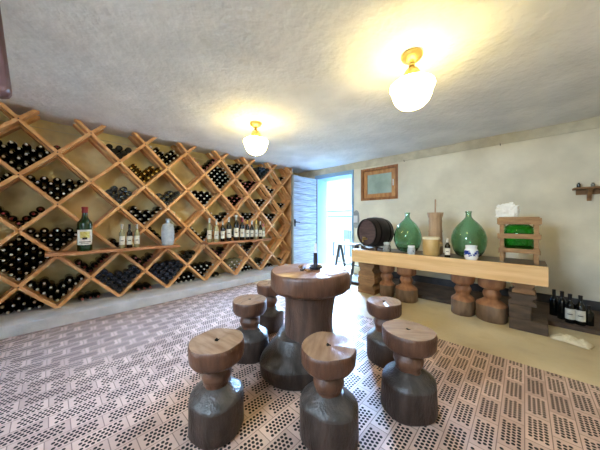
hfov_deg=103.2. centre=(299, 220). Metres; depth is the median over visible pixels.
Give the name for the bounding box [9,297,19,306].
wine bottle
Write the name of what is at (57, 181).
wine bottle
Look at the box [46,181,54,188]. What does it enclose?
wine bottle
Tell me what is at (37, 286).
wine bottle
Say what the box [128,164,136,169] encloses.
wine bottle
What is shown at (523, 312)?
timber beam
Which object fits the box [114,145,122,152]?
wine bottle
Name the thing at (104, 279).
wine bottle
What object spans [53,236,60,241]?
wine bottle
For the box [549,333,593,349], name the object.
rag
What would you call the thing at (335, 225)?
wall
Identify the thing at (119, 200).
wine bottle
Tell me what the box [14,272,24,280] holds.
wine bottle
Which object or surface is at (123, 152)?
wine bottle
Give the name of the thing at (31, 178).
wine bottle
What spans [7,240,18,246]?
wine bottle
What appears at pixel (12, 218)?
wine bottle
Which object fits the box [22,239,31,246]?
wine bottle
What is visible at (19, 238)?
wine bottle
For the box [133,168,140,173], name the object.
wine bottle
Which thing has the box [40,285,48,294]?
wine bottle
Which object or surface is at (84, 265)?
wine bottle
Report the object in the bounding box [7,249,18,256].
wine bottle
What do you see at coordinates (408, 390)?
stool
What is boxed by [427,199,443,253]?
butter churn
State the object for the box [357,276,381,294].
carved block
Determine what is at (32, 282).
wine bottle
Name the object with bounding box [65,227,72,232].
wine bottle
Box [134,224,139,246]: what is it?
wine bottle
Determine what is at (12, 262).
wine bottle
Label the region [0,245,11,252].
wine bottle
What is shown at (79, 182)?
wine bottle
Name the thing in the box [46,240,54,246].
wine bottle
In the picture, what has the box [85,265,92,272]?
wine bottle
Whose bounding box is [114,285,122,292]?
wine bottle
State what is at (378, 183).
window
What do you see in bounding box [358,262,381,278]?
carved block
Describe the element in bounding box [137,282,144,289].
wine bottle
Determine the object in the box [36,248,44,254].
wine bottle
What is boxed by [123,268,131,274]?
wine bottle
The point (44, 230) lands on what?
wine bottle
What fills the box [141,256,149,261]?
wine bottle
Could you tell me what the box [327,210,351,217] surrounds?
fence
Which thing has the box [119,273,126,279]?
wine bottle
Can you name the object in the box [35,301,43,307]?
wine bottle
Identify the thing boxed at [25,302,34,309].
wine bottle
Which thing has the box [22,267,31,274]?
wine bottle
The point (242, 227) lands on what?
wine bottle
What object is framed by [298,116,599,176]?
trim
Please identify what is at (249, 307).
stool
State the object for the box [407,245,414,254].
jar
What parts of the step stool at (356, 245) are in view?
leg, leg, leg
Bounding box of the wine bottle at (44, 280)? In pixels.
[40,276,48,284]
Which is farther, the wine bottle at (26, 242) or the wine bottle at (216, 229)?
the wine bottle at (216, 229)
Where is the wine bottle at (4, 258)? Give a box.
[0,254,11,262]
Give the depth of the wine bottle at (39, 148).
2.75 m
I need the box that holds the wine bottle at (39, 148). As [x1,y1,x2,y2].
[36,145,44,154]
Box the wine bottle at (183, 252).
[179,250,188,254]
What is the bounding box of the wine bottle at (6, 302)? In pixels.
[0,298,10,307]
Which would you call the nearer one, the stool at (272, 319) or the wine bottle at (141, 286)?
the stool at (272, 319)
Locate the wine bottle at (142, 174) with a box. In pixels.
[137,172,145,177]
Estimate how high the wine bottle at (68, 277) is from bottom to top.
0.072 m
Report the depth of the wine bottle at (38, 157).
2.73 m
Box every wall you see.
[0,111,298,299]
[299,128,599,301]
[327,205,351,243]
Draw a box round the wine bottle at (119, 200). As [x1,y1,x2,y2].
[115,198,122,203]
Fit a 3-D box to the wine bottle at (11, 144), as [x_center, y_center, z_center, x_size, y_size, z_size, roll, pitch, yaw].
[-3.188,-0.844,2.635,0.290,0.072,0.074,0,0,43]
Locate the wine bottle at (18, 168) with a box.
[15,166,23,171]
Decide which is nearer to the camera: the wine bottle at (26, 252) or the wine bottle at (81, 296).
the wine bottle at (26, 252)
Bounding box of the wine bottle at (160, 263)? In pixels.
[156,261,165,266]
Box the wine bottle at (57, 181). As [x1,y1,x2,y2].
[53,177,60,184]
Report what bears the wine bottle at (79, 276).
in the wine rack
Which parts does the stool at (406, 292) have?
seat, stem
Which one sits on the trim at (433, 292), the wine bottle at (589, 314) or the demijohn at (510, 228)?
the wine bottle at (589, 314)
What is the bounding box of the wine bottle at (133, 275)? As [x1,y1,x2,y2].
[128,272,135,278]
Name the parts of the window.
sash, pane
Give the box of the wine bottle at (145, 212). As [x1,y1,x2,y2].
[141,210,149,214]
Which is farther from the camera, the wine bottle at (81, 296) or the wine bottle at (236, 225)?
the wine bottle at (236, 225)
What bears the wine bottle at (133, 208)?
in the wine rack
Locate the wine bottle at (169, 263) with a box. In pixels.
[164,260,172,265]
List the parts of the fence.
rail, rail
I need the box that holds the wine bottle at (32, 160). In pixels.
[29,158,37,164]
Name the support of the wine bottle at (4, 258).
in the wine rack
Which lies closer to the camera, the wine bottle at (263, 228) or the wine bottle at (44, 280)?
the wine bottle at (44, 280)
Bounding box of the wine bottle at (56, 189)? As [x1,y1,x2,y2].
[53,186,61,193]
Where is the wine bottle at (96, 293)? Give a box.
[92,289,100,297]
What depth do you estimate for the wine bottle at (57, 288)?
2.84 m
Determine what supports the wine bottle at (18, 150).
in the wine rack
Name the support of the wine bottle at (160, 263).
in the wine rack
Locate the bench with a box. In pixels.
[352,247,548,286]
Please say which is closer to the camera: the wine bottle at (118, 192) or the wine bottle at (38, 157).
the wine bottle at (38, 157)
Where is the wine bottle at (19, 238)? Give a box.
[15,235,25,241]
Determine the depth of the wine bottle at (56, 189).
2.84 m
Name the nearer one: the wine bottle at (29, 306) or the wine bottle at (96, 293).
the wine bottle at (29, 306)
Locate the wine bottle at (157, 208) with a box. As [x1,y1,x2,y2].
[152,206,161,210]
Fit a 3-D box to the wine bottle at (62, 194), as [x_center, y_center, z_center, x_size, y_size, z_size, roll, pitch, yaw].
[-2.907,-0.327,2.917,0.290,0.072,0.074,0,0,43]
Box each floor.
[0,283,599,449]
[253,273,599,386]
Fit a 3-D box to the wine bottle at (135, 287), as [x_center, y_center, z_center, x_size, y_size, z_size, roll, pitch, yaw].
[-2.393,0.972,3.464,0.290,0.072,0.074,0,0,43]
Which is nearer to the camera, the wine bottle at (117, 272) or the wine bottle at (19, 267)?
the wine bottle at (19, 267)
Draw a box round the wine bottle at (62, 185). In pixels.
[59,182,67,189]
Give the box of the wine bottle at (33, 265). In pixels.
[29,261,38,269]
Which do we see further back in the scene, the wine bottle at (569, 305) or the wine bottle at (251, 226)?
the wine bottle at (251, 226)
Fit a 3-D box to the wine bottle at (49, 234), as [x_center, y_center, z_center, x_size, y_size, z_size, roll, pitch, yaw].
[-2.986,0.167,2.848,0.290,0.072,0.074,0,0,43]
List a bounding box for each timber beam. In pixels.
[509,303,531,320]
[509,312,548,336]
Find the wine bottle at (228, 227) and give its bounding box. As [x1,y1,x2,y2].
[226,217,231,240]
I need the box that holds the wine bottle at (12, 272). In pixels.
[7,268,18,276]
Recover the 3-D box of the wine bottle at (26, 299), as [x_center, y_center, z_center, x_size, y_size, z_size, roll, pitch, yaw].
[-3.118,0.906,2.693,0.290,0.072,0.074,0,0,43]
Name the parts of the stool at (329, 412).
stem, seat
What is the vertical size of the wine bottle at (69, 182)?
0.072 m
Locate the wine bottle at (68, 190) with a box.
[65,187,72,193]
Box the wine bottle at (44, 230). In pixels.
[40,227,48,233]
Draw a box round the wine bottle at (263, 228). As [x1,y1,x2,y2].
[262,224,264,238]
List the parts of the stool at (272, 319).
seat, stem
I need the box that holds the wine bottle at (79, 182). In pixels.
[76,180,84,186]
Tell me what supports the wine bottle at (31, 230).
in the wine rack
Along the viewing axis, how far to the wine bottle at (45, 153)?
2.77 m
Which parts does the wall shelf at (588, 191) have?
rail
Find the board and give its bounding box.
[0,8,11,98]
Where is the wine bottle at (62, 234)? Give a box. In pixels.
[59,231,67,237]
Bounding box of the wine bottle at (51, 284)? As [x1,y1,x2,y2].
[46,280,54,288]
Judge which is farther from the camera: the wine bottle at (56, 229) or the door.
the door
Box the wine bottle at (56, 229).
[53,227,60,232]
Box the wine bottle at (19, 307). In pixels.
[14,303,24,311]
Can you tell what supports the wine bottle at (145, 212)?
in the wine rack
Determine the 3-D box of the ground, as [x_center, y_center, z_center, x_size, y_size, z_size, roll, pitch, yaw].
[7.022,1.260,13.247,24.000,0.220,19.100,0,0,43]
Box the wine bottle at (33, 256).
[29,253,38,259]
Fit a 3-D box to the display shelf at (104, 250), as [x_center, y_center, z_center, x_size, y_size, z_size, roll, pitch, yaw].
[-2.321,0.368,3.089,0.237,0.033,1.360,0,0,43]
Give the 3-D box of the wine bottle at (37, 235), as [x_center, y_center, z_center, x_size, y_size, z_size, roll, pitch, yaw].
[-3.057,0.167,2.770,0.290,0.072,0.074,0,0,43]
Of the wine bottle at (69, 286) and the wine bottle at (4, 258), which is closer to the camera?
the wine bottle at (4, 258)
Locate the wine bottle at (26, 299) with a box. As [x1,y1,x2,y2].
[20,295,30,304]
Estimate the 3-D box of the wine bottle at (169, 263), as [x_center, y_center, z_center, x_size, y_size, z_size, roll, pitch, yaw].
[-2.100,0.661,3.766,0.290,0.072,0.074,0,0,43]
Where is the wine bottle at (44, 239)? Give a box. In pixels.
[40,236,48,242]
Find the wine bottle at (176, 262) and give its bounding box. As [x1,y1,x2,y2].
[171,259,179,264]
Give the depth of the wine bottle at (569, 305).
2.49 m
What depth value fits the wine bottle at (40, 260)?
2.74 m
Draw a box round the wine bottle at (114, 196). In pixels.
[110,194,117,199]
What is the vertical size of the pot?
0.160 m
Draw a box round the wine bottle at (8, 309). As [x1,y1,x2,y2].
[4,305,14,313]
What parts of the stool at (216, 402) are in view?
seat, stem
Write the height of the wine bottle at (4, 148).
0.072 m
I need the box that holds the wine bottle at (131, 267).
[127,264,135,270]
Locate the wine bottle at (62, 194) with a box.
[59,191,67,197]
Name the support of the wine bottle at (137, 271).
in the wine rack
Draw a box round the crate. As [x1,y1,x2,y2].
[497,217,541,264]
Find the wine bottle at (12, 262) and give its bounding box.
[7,259,18,266]
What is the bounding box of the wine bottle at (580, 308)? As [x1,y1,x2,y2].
[575,295,585,325]
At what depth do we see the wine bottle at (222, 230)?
4.09 m
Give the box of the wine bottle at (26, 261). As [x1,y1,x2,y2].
[22,258,31,265]
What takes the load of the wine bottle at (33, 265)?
in the wine rack
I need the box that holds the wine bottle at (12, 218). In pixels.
[7,215,18,221]
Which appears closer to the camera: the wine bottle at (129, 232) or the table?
the table
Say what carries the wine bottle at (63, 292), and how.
in the wine rack
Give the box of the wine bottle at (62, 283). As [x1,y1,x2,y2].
[59,279,67,286]
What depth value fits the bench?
2.73 m
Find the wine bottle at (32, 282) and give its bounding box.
[26,278,35,286]
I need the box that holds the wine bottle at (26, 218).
[22,215,31,221]
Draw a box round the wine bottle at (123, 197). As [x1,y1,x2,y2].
[118,194,126,199]
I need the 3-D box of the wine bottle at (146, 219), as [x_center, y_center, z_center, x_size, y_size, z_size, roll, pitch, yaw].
[-2.301,-0.026,3.553,0.290,0.072,0.074,0,0,43]
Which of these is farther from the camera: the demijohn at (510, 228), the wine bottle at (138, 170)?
the wine bottle at (138, 170)
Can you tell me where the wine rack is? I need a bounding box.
[0,102,291,308]
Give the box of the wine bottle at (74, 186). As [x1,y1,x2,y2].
[70,183,78,189]
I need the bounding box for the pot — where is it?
[464,245,478,259]
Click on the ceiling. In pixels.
(318, 76)
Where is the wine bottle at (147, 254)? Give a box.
[145,252,153,257]
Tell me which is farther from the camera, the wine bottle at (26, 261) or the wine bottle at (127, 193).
the wine bottle at (127, 193)
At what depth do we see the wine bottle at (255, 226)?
4.60 m
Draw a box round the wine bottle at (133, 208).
[128,205,136,210]
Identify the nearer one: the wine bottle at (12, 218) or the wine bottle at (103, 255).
the wine bottle at (12, 218)
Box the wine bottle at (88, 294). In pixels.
[85,291,92,298]
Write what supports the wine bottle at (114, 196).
in the wine rack
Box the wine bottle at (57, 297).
[53,292,61,300]
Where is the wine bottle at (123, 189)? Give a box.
[118,186,126,191]
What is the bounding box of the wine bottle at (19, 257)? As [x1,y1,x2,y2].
[15,253,25,260]
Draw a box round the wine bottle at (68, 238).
[65,235,72,241]
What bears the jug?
on the display shelf at (104, 250)
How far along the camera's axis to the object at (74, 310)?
2.97 m
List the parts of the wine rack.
post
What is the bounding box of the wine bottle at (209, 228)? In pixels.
[207,218,211,241]
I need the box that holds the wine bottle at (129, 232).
[127,224,132,247]
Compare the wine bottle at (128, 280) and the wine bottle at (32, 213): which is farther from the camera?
the wine bottle at (128, 280)
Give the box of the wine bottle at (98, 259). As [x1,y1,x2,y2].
[95,256,103,262]
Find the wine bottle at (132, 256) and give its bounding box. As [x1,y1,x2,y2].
[128,254,136,259]
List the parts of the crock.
lid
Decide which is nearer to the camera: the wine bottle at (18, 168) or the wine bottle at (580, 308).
the wine bottle at (580, 308)
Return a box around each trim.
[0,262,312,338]
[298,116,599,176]
[315,170,353,181]
[318,174,353,272]
[351,274,599,335]
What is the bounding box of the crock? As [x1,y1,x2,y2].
[422,236,442,255]
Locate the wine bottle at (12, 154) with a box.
[7,151,17,159]
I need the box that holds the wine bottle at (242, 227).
[240,217,244,239]
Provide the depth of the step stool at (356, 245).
4.19 m
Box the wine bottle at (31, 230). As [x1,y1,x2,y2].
[26,227,35,233]
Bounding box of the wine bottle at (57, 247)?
[53,244,60,250]
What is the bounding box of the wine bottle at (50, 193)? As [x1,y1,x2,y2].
[46,190,54,197]
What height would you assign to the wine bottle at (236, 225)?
0.460 m
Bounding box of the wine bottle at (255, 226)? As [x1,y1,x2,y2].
[254,220,257,238]
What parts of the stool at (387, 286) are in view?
stem, seat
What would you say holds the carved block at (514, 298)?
on the timber beam at (523, 312)
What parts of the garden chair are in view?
backrest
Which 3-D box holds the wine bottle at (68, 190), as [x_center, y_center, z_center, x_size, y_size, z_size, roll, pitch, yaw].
[-2.874,-0.381,2.958,0.290,0.072,0.074,0,0,43]
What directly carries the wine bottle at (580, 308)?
on the trim at (433, 292)
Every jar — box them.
[383,242,390,251]
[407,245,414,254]
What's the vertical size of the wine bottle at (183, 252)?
0.072 m
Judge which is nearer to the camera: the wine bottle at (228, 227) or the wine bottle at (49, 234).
the wine bottle at (49, 234)
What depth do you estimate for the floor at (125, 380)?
1.52 m
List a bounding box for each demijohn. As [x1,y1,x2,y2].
[394,213,421,251]
[451,211,487,256]
[504,224,533,249]
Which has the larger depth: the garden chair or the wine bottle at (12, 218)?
the garden chair
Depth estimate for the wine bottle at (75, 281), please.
2.96 m
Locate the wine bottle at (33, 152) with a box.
[29,149,38,157]
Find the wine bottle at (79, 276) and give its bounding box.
[76,273,84,279]
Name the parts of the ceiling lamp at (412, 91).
globe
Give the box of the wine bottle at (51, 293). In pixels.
[46,289,54,297]
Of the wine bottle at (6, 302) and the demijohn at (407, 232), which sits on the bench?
the demijohn at (407, 232)
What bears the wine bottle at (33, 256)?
in the wine rack
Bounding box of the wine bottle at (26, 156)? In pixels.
[22,153,31,161]
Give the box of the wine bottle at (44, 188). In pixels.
[40,185,48,192]
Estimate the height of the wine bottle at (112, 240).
0.072 m
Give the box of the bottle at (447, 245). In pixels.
[445,239,449,257]
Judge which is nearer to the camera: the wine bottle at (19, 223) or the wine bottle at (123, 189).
the wine bottle at (19, 223)
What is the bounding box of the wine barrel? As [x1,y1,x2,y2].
[357,217,393,246]
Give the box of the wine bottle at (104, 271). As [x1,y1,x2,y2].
[100,268,107,274]
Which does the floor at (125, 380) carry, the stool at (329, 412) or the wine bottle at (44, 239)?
the stool at (329, 412)
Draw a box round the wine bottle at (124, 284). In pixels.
[119,280,126,287]
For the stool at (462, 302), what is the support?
on the floor at (545, 353)
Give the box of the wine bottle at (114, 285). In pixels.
[110,282,117,289]
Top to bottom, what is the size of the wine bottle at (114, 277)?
0.072 m
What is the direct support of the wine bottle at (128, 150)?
in the wine rack
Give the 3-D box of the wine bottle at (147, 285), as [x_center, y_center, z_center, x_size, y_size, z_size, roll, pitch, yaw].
[-2.286,0.972,3.571,0.290,0.072,0.074,0,0,43]
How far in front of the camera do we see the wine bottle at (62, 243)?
2.88 m
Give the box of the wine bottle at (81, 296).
[77,292,84,300]
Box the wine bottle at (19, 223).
[14,220,25,226]
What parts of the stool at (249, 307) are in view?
seat, stem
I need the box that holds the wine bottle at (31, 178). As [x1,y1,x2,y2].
[26,175,35,182]
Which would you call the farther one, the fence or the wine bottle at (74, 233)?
the fence
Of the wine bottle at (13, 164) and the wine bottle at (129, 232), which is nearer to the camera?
the wine bottle at (13, 164)
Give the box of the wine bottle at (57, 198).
[53,195,61,201]
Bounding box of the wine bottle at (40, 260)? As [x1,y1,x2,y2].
[36,257,44,263]
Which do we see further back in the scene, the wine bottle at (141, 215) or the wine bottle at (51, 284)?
the wine bottle at (141, 215)
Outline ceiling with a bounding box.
[0,0,599,173]
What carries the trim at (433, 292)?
attached to the wall at (539, 176)
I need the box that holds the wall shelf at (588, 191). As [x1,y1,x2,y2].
[572,186,599,200]
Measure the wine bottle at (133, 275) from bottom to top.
0.072 m
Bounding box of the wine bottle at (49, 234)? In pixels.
[46,232,54,237]
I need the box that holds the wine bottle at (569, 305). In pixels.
[565,294,574,323]
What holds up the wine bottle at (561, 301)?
on the trim at (433, 292)
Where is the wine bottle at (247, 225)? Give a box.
[245,220,248,239]
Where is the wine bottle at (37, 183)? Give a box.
[33,180,42,187]
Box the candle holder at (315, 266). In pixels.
[308,252,322,269]
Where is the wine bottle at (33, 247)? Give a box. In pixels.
[29,244,38,250]
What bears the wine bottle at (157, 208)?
in the wine rack
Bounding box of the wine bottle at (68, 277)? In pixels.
[65,274,72,281]
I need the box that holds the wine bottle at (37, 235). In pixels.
[33,232,42,238]
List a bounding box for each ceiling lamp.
[243,121,267,154]
[390,48,435,110]
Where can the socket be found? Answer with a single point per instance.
(315, 255)
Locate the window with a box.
[361,164,397,200]
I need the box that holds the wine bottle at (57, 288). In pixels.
[53,284,61,291]
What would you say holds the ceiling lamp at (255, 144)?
hanging from the ceiling
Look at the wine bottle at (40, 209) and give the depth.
2.74 m
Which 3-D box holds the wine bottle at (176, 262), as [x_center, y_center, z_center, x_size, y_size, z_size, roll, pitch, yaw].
[-2.037,0.661,3.850,0.290,0.072,0.074,0,0,43]
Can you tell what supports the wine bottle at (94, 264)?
in the wine rack
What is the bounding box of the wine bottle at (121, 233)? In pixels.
[119,224,124,247]
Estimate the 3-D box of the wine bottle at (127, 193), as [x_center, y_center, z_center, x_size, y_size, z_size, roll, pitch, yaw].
[-2.467,-0.381,3.379,0.290,0.072,0.074,0,0,43]
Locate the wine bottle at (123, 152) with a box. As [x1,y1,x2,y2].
[120,150,126,156]
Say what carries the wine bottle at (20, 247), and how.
in the wine rack
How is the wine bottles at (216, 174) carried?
in the wine rack
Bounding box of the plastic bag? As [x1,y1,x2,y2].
[495,202,519,216]
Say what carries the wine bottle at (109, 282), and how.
in the wine rack
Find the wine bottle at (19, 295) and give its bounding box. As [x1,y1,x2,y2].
[14,290,24,299]
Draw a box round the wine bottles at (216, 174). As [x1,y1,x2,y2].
[189,161,284,276]
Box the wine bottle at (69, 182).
[64,178,72,185]
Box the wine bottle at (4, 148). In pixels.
[0,144,10,153]
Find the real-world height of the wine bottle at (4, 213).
0.072 m
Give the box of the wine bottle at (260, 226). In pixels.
[258,221,261,238]
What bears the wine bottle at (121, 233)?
on the display shelf at (104, 250)
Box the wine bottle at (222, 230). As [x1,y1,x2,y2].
[220,221,224,240]
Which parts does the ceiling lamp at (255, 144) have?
globe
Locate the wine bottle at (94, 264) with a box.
[90,261,98,267]
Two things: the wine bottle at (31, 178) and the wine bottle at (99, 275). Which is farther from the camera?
the wine bottle at (99, 275)
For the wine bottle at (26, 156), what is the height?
0.072 m
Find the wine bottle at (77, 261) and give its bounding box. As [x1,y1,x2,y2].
[74,258,81,264]
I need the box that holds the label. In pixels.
[80,231,89,237]
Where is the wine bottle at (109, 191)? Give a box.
[105,189,112,194]
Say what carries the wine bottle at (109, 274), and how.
in the wine rack
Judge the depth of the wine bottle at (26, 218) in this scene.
2.66 m
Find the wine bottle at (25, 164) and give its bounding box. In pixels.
[22,162,30,168]
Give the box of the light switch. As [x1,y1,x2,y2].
[354,210,358,227]
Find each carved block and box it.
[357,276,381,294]
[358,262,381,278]
[508,286,536,307]
[511,282,534,295]
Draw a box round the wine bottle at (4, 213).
[0,210,11,216]
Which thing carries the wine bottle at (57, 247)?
in the wine rack
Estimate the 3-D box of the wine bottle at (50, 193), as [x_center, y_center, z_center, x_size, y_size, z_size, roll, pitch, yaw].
[-2.985,-0.327,2.847,0.290,0.072,0.074,0,0,43]
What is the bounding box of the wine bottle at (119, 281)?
[114,277,122,284]
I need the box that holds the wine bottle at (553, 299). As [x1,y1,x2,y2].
[549,289,557,315]
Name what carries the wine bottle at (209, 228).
on the display shelf at (265, 239)
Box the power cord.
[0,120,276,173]
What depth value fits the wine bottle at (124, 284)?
3.25 m
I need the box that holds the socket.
[313,252,317,267]
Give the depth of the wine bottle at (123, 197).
3.25 m
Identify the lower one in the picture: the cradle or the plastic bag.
the cradle
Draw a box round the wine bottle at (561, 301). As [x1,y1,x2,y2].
[557,291,566,319]
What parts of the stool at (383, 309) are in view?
stem, seat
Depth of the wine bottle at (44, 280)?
2.78 m
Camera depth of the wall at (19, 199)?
3.30 m
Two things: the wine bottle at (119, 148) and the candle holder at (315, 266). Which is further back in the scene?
the wine bottle at (119, 148)
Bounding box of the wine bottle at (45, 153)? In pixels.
[42,151,50,156]
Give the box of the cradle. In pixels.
[361,245,382,250]
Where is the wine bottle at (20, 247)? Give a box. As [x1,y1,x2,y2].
[14,244,25,251]
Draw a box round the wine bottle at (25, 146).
[22,143,31,152]
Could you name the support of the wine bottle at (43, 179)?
in the wine rack
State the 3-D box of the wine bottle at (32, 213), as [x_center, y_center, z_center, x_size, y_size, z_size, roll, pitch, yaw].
[-3.069,-0.080,2.740,0.290,0.072,0.074,0,0,43]
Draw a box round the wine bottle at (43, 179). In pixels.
[40,176,48,183]
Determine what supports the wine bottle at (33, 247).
in the wine rack
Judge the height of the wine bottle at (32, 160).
0.072 m
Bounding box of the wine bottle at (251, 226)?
[250,221,253,239]
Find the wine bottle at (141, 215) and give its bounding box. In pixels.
[137,213,144,217]
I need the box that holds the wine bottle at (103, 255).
[100,253,108,258]
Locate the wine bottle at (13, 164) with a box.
[7,160,17,168]
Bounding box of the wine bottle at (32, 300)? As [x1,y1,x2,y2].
[30,297,38,302]
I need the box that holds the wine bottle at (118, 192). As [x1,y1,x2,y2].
[114,190,122,195]
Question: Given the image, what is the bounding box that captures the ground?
[327,243,351,266]
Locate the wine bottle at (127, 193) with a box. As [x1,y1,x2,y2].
[123,191,131,196]
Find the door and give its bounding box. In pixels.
[291,174,317,263]
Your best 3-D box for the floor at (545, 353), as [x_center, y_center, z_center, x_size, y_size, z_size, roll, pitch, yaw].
[1.241,1.131,3.678,5.350,0.019,1.950,0,0,43]
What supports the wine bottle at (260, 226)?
on the display shelf at (265, 239)
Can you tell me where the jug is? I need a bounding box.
[161,218,174,245]
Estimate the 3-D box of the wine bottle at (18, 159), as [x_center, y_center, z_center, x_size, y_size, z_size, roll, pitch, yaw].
[-3.142,-0.682,2.664,0.290,0.072,0.074,0,0,43]
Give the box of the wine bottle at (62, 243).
[59,240,67,246]
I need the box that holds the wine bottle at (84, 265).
[79,262,87,268]
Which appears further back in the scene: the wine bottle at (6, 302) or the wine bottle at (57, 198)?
the wine bottle at (57, 198)
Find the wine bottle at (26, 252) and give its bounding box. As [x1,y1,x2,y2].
[22,248,31,255]
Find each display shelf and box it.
[45,244,179,256]
[202,238,269,244]
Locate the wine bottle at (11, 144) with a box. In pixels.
[7,141,17,150]
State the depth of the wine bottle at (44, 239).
2.77 m
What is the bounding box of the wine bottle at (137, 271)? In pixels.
[132,268,140,273]
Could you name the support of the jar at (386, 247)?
on the bench
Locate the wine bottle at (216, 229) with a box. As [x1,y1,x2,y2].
[214,221,218,241]
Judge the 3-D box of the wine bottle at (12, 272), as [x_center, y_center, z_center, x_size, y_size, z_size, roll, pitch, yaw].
[-3.185,0.576,2.633,0.290,0.072,0.074,0,0,43]
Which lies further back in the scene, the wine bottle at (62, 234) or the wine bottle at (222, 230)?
the wine bottle at (222, 230)
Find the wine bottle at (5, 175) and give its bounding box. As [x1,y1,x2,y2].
[2,173,12,179]
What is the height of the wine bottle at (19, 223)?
0.072 m
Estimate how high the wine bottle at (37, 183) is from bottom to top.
0.072 m
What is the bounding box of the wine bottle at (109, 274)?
[105,271,112,277]
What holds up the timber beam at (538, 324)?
on the floor at (545, 353)
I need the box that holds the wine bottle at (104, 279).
[99,275,107,282]
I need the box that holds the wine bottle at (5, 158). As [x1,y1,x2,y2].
[0,155,10,162]
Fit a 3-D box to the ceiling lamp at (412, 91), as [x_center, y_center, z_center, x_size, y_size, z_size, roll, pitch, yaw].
[0.835,-1.038,1.773,0.312,0.400,0.312,0,0,43]
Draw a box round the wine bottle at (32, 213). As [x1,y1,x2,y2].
[29,211,38,216]
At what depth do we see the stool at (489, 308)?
2.62 m
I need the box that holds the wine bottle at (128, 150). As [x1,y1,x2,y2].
[124,147,131,154]
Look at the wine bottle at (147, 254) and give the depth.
3.57 m
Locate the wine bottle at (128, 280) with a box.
[124,276,131,282]
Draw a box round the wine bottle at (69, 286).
[65,282,72,290]
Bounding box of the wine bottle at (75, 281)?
[70,277,78,284]
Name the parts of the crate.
corner post, corner post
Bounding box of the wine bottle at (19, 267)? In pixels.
[15,263,24,270]
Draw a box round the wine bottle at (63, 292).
[59,287,67,295]
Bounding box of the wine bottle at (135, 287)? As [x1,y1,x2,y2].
[131,284,138,290]
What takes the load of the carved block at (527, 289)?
on the carved block at (514, 298)
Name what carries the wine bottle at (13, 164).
in the wine rack
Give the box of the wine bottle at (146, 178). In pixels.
[141,176,149,181]
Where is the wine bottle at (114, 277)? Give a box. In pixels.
[109,274,117,280]
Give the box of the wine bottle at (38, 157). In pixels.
[36,154,43,160]
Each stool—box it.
[187,328,243,449]
[232,294,268,363]
[257,280,283,333]
[300,331,358,449]
[334,242,360,288]
[366,296,401,367]
[379,265,394,296]
[380,320,437,426]
[395,267,417,302]
[450,274,474,316]
[476,278,507,324]
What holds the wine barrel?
on the cradle
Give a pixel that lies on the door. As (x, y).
(300, 186)
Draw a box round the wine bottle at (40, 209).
[36,206,44,212]
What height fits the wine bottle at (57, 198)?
0.072 m
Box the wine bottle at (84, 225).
[77,207,92,250]
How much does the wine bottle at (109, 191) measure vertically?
0.072 m
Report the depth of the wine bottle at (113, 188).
3.17 m
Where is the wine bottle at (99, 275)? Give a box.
[95,272,102,278]
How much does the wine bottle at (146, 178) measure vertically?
0.072 m
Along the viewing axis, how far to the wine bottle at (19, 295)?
2.63 m
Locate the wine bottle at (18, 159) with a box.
[15,156,24,165]
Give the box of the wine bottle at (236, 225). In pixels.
[234,215,238,240]
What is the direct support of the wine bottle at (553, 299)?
on the trim at (433, 292)
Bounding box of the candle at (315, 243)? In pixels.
[314,242,316,252]
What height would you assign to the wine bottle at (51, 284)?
0.072 m
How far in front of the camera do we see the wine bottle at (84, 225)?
2.78 m
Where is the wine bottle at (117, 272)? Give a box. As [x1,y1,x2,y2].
[114,269,122,276]
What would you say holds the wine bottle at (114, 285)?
in the wine rack
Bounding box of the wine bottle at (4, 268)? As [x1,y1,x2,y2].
[0,264,10,272]
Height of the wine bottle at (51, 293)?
0.072 m
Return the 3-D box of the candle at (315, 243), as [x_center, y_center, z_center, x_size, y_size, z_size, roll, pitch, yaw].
[0.123,0.213,1.881,0.023,0.094,0.024,0,0,43]
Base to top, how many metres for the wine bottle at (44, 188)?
0.072 m
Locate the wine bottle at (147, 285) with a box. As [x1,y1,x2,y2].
[143,282,151,288]
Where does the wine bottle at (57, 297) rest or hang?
in the wine rack
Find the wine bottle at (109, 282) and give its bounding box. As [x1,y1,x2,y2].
[105,278,112,285]
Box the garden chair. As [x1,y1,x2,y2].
[332,230,350,256]
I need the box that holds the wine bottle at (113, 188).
[109,186,117,191]
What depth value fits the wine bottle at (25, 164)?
2.65 m
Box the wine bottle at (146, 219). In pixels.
[141,217,149,221]
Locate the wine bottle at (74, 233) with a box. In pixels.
[70,231,76,236]
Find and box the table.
[260,263,349,390]
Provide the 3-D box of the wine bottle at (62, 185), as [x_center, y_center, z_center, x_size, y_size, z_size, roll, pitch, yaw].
[-2.911,-0.435,2.921,0.290,0.072,0.074,0,0,43]
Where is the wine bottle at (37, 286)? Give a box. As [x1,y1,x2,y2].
[33,282,42,290]
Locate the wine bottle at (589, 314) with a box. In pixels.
[586,305,593,325]
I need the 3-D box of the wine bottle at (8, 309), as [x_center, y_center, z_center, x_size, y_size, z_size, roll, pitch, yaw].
[-3.196,0.972,2.612,0.290,0.072,0.074,0,0,43]
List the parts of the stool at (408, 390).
stem, seat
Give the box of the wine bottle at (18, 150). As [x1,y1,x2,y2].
[15,147,24,155]
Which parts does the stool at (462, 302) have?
seat, stem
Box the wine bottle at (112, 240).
[108,238,115,243]
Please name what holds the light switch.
attached to the wall at (539, 176)
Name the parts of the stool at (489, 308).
stem, seat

